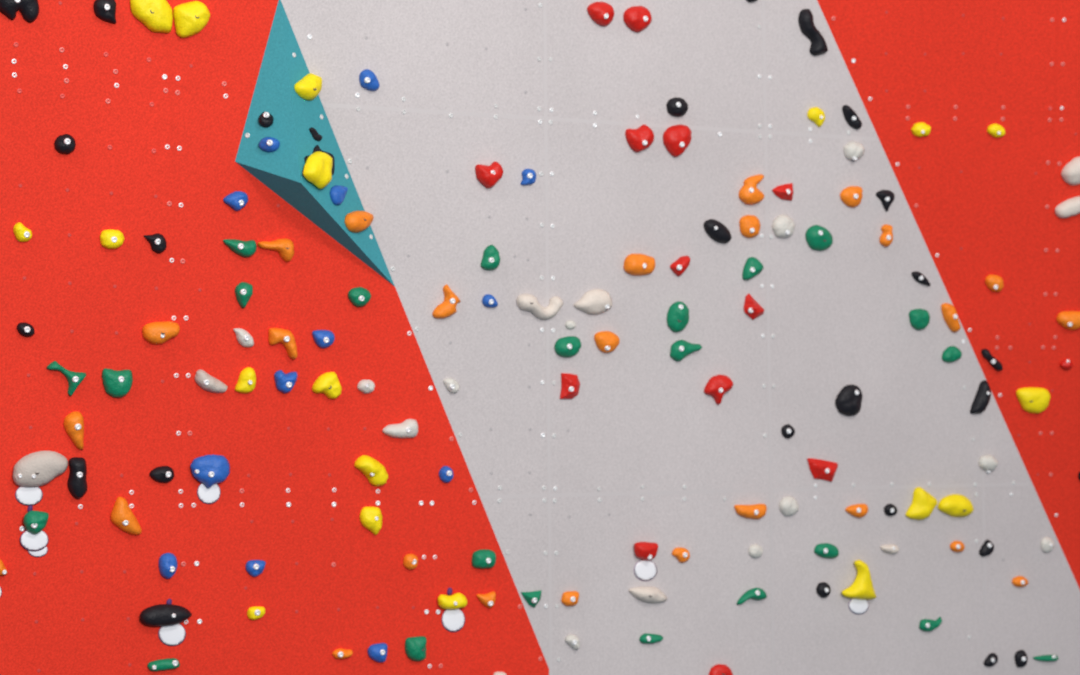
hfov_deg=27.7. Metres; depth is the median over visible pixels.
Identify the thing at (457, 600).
hold
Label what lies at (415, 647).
hold
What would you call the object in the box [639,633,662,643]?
hold
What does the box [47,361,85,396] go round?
hold
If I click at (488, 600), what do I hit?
hold
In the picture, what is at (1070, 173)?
hold
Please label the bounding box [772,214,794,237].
hold
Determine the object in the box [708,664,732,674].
hold
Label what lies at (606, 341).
hold
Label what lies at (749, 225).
hold
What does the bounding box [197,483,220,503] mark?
disc
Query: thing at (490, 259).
hold
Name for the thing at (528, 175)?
hold
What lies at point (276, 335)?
hold
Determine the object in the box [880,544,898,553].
hold
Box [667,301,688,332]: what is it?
hold
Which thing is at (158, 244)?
hold
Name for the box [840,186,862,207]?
hold
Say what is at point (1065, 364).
hold
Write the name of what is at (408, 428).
hold
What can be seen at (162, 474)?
hold
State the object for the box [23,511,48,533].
hold
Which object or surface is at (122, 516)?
hold
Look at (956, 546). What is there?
hold
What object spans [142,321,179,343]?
hold
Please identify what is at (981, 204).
wall
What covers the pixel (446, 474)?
hold
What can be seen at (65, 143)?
hold
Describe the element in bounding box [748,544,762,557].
hold
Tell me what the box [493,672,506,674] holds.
hold
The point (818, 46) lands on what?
hold
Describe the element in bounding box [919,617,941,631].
hold
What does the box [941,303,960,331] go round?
hold
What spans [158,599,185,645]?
disc
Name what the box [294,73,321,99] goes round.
hold
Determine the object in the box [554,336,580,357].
hold
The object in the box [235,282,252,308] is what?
hold
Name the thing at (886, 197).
hold
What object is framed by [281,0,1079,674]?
wall
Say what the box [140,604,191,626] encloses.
hold
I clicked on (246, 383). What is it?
hold
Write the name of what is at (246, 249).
hold
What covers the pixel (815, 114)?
hold
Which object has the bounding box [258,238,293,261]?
hold
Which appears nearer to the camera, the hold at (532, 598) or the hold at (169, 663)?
the hold at (169, 663)
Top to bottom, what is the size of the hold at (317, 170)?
0.175 m
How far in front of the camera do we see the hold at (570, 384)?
10.78 m
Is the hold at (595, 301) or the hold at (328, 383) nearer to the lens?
the hold at (328, 383)
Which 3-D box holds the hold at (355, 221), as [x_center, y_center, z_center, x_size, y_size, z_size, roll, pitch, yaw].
[-0.823,-0.538,10.077,0.053,0.117,0.188,-9,-13,33]
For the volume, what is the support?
attached to the wall at (156, 121)
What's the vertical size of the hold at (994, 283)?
0.088 m
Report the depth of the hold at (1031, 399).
12.22 m
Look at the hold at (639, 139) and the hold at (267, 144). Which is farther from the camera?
the hold at (639, 139)
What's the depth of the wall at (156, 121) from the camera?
9.88 m
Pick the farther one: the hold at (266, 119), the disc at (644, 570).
the disc at (644, 570)
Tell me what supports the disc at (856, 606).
attached to the wall at (567, 489)
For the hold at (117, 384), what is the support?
attached to the wall at (156, 121)
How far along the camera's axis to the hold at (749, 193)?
11.18 m
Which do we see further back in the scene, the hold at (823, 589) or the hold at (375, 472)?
the hold at (823, 589)
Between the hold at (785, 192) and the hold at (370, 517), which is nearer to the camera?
the hold at (370, 517)
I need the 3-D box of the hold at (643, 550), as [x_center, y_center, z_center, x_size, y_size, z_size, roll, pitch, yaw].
[0.544,1.085,11.120,0.143,0.093,0.063,7,-12,-36]
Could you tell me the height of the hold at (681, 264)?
0.107 m
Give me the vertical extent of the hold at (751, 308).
0.130 m
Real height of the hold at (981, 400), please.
0.188 m
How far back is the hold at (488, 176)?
10.41 m
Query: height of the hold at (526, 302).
0.119 m
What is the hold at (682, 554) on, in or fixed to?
attached to the wall at (567, 489)
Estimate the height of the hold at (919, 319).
0.114 m
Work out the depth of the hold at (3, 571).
9.60 m
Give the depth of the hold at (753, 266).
11.25 m
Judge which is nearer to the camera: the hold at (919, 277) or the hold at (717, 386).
the hold at (717, 386)
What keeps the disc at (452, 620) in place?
attached to the wall at (156, 121)
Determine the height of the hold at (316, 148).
0.192 m
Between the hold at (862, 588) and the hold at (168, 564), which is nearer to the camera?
the hold at (168, 564)
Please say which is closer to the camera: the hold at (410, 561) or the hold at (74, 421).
the hold at (74, 421)
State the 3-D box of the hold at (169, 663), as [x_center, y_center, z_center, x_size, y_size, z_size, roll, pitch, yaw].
[-1.721,1.499,10.017,0.153,0.062,0.050,4,-11,-22]
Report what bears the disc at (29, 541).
attached to the wall at (156, 121)
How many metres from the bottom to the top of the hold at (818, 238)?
0.129 m
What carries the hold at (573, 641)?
attached to the wall at (567, 489)
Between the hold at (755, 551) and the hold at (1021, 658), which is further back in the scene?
the hold at (1021, 658)
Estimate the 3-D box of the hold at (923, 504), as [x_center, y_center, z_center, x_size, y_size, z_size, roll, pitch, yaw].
[2.107,0.913,12.012,0.204,0.177,0.089,6,-12,-32]
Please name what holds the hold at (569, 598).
attached to the wall at (567, 489)
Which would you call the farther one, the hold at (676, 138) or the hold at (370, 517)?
the hold at (676, 138)
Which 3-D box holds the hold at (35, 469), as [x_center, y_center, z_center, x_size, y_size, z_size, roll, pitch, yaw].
[-2.194,0.578,9.616,0.238,0.160,0.077,5,-11,-25]
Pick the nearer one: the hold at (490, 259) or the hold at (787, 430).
the hold at (490, 259)
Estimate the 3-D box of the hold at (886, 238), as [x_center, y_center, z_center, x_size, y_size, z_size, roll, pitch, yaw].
[1.856,-0.545,11.682,0.081,0.117,0.062,5,-11,-27]
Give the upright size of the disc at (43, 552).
0.064 m
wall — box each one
[0,0,548,674]
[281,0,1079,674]
[817,0,1079,588]
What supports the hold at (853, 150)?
attached to the wall at (567, 489)
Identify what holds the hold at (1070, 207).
attached to the wall at (981, 204)
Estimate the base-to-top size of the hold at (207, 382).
0.098 m
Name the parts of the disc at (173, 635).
plate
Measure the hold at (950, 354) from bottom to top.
0.093 m
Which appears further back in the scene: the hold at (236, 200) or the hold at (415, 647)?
the hold at (415, 647)
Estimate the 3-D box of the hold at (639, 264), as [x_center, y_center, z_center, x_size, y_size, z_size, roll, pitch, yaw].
[0.504,-0.365,10.919,0.182,0.110,0.070,6,-11,-29]
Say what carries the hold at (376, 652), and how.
attached to the wall at (156, 121)
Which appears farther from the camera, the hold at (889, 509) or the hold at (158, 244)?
the hold at (889, 509)
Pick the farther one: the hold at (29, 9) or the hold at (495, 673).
the hold at (495, 673)
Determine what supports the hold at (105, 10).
attached to the wall at (156, 121)
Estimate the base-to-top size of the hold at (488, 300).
0.062 m
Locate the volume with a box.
[235,0,394,285]
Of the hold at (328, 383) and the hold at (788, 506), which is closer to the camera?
the hold at (328, 383)
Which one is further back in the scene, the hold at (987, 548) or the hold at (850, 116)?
the hold at (987, 548)
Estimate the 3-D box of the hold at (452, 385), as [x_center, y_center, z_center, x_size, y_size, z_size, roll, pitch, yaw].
[-0.421,0.230,10.474,0.042,0.071,0.089,-9,-14,43]
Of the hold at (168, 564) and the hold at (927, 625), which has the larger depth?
the hold at (927, 625)
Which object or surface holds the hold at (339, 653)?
attached to the wall at (156, 121)
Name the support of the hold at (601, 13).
attached to the wall at (567, 489)
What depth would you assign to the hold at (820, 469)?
11.63 m
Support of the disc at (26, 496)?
attached to the wall at (156, 121)
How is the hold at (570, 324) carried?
attached to the wall at (567, 489)
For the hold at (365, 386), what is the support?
attached to the wall at (156, 121)
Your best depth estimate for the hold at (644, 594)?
11.15 m
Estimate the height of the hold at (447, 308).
0.162 m
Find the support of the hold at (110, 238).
attached to the wall at (156, 121)
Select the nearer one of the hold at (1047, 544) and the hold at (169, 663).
the hold at (169, 663)
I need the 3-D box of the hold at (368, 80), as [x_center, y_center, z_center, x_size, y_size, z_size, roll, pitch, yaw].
[-0.780,-1.189,10.075,0.107,0.094,0.056,7,-12,-35]
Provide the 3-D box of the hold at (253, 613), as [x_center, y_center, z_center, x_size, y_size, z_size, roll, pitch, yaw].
[-1.319,1.283,10.183,0.087,0.063,0.049,4,-11,-24]
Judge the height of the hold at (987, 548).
0.096 m
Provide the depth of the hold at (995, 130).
11.71 m
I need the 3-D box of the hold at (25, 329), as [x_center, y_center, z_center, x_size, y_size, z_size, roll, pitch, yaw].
[-2.233,-0.036,9.512,0.081,0.060,0.051,5,-11,-28]
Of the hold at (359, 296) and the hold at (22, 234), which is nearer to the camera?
the hold at (22, 234)
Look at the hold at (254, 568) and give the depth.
10.14 m
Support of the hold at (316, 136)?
attached to the volume
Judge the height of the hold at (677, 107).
0.094 m
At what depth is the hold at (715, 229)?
11.11 m
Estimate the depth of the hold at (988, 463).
12.20 m
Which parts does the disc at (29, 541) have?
plate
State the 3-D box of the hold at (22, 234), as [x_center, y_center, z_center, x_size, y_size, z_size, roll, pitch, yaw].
[-2.232,-0.456,9.450,0.085,0.081,0.050,7,-12,-33]
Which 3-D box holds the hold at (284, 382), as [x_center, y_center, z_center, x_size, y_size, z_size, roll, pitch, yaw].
[-1.172,0.203,10.082,0.113,0.104,0.064,5,-11,-26]
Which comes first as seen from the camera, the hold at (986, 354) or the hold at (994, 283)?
the hold at (994, 283)
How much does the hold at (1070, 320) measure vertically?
0.101 m
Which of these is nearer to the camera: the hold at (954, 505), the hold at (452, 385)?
the hold at (452, 385)
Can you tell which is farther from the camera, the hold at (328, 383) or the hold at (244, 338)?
the hold at (328, 383)
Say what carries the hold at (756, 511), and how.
attached to the wall at (567, 489)
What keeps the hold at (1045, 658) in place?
attached to the wall at (567, 489)
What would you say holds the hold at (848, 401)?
attached to the wall at (567, 489)
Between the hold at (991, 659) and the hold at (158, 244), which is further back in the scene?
the hold at (991, 659)
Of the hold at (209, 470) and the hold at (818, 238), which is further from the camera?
the hold at (818, 238)
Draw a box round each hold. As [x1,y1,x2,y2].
[0,0,38,22]
[0,559,7,574]
[13,222,31,241]
[13,451,67,486]
[17,322,34,336]
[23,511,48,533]
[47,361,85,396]
[54,134,75,153]
[64,411,83,449]
[67,457,87,498]
[93,0,115,23]
[100,229,123,248]
[102,368,132,397]
[111,497,141,534]
[130,0,172,32]
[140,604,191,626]
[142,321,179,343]
[144,233,166,253]
[147,658,179,671]
[149,466,173,482]
[158,553,177,578]
[173,1,209,37]
[190,454,229,488]
[195,370,227,392]
[223,191,247,210]
[223,239,256,257]
[233,328,253,346]
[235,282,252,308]
[235,367,255,392]
[246,560,265,576]
[247,606,264,619]
[258,112,273,127]
[258,137,279,151]
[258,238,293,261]
[268,328,297,359]
[274,370,296,392]
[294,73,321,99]
[303,151,332,188]
[304,145,334,174]
[309,127,321,140]
[312,330,334,347]
[312,372,341,398]
[330,185,347,204]
[332,648,352,658]
[344,211,373,232]
[348,287,370,306]
[354,455,387,485]
[357,379,374,393]
[359,69,379,90]
[360,507,381,534]
[367,643,387,662]
[382,419,417,437]
[403,554,417,569]
[405,636,426,660]
[432,284,460,318]
[438,593,466,609]
[439,466,453,482]
[443,378,459,393]
[472,549,495,568]
[475,161,502,188]
[477,591,495,607]
[480,245,499,269]
[482,294,497,307]
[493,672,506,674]
[517,294,562,319]
[520,169,535,184]
[521,590,541,607]
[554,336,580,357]
[560,373,579,398]
[561,591,578,605]
[565,320,575,328]
[565,634,579,649]
[574,289,611,314]
[587,2,613,25]
[594,331,619,352]
[623,6,651,31]
[623,253,654,275]
[625,124,653,151]
[629,587,666,602]
[634,542,658,559]
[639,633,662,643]
[663,124,691,156]
[666,97,687,116]
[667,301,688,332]
[670,256,689,276]
[670,340,701,361]
[672,547,689,562]
[703,219,731,243]
[704,375,732,404]
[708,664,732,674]
[734,504,766,519]
[737,588,766,604]
[739,174,763,204]
[739,215,760,237]
[742,257,763,279]
[743,294,763,319]
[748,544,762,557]
[772,183,793,200]
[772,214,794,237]
[779,496,798,515]
[781,424,794,438]
[798,9,827,55]
[805,225,832,250]
[807,107,824,126]
[807,458,837,481]
[814,543,838,558]
[816,582,830,597]
[835,384,862,415]
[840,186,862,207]
[842,105,861,129]
[842,560,875,599]
[844,141,864,160]
[845,504,867,517]
[876,190,894,211]
[879,224,892,246]
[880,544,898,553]
[884,504,896,515]
[905,487,937,519]
[909,309,929,329]
[911,122,930,136]
[911,271,930,285]
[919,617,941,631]
[938,494,973,516]
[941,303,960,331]
[942,346,961,362]
[950,541,964,551]
[970,380,990,413]
[979,455,997,472]
[979,539,993,556]
[981,349,1002,370]
[983,653,997,666]
[985,275,1003,291]
[987,124,1004,137]
[1012,576,1027,586]
[1014,650,1027,666]
[1016,387,1049,412]
[1033,655,1058,661]
[1041,537,1054,552]
[1055,196,1079,217]
[1056,311,1079,329]
[1059,360,1072,368]
[1061,157,1079,184]
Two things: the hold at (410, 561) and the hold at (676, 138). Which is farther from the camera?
the hold at (676, 138)
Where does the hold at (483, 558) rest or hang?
attached to the wall at (156, 121)
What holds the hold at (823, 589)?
attached to the wall at (567, 489)
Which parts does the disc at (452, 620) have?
plate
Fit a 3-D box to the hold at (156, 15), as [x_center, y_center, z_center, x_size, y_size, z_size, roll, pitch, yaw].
[-1.694,-1.430,9.555,0.200,0.172,0.091,5,-11,-26]
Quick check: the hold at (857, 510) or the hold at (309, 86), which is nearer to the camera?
the hold at (309, 86)
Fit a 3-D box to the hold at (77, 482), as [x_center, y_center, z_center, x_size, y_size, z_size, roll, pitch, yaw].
[-2.050,0.624,9.708,0.089,0.182,0.095,3,-10,-15]
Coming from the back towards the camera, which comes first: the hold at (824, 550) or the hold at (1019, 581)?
the hold at (1019, 581)
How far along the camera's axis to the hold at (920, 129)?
11.61 m
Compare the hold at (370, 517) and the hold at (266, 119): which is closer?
the hold at (266, 119)
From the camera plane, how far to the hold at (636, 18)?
10.73 m
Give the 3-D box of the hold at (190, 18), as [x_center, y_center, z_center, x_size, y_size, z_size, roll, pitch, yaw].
[-1.533,-1.405,9.636,0.169,0.165,0.089,4,-11,-21]
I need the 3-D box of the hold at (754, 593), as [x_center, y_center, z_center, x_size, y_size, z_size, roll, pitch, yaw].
[1.125,1.361,11.502,0.185,0.092,0.061,5,-11,-27]
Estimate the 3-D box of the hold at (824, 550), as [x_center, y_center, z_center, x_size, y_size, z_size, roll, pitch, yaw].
[1.544,1.143,11.724,0.168,0.081,0.055,7,-12,-36]
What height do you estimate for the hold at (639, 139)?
0.139 m
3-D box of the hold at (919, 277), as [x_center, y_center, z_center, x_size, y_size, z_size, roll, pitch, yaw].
[2.070,-0.321,11.837,0.142,0.070,0.041,7,-12,-35]
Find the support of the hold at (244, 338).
attached to the wall at (156, 121)
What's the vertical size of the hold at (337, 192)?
0.100 m
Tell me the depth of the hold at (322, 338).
10.12 m
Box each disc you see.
[15,486,42,505]
[20,505,48,550]
[28,546,47,556]
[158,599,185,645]
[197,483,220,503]
[441,588,464,631]
[634,560,656,580]
[849,599,868,614]
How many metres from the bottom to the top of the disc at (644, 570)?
0.110 m

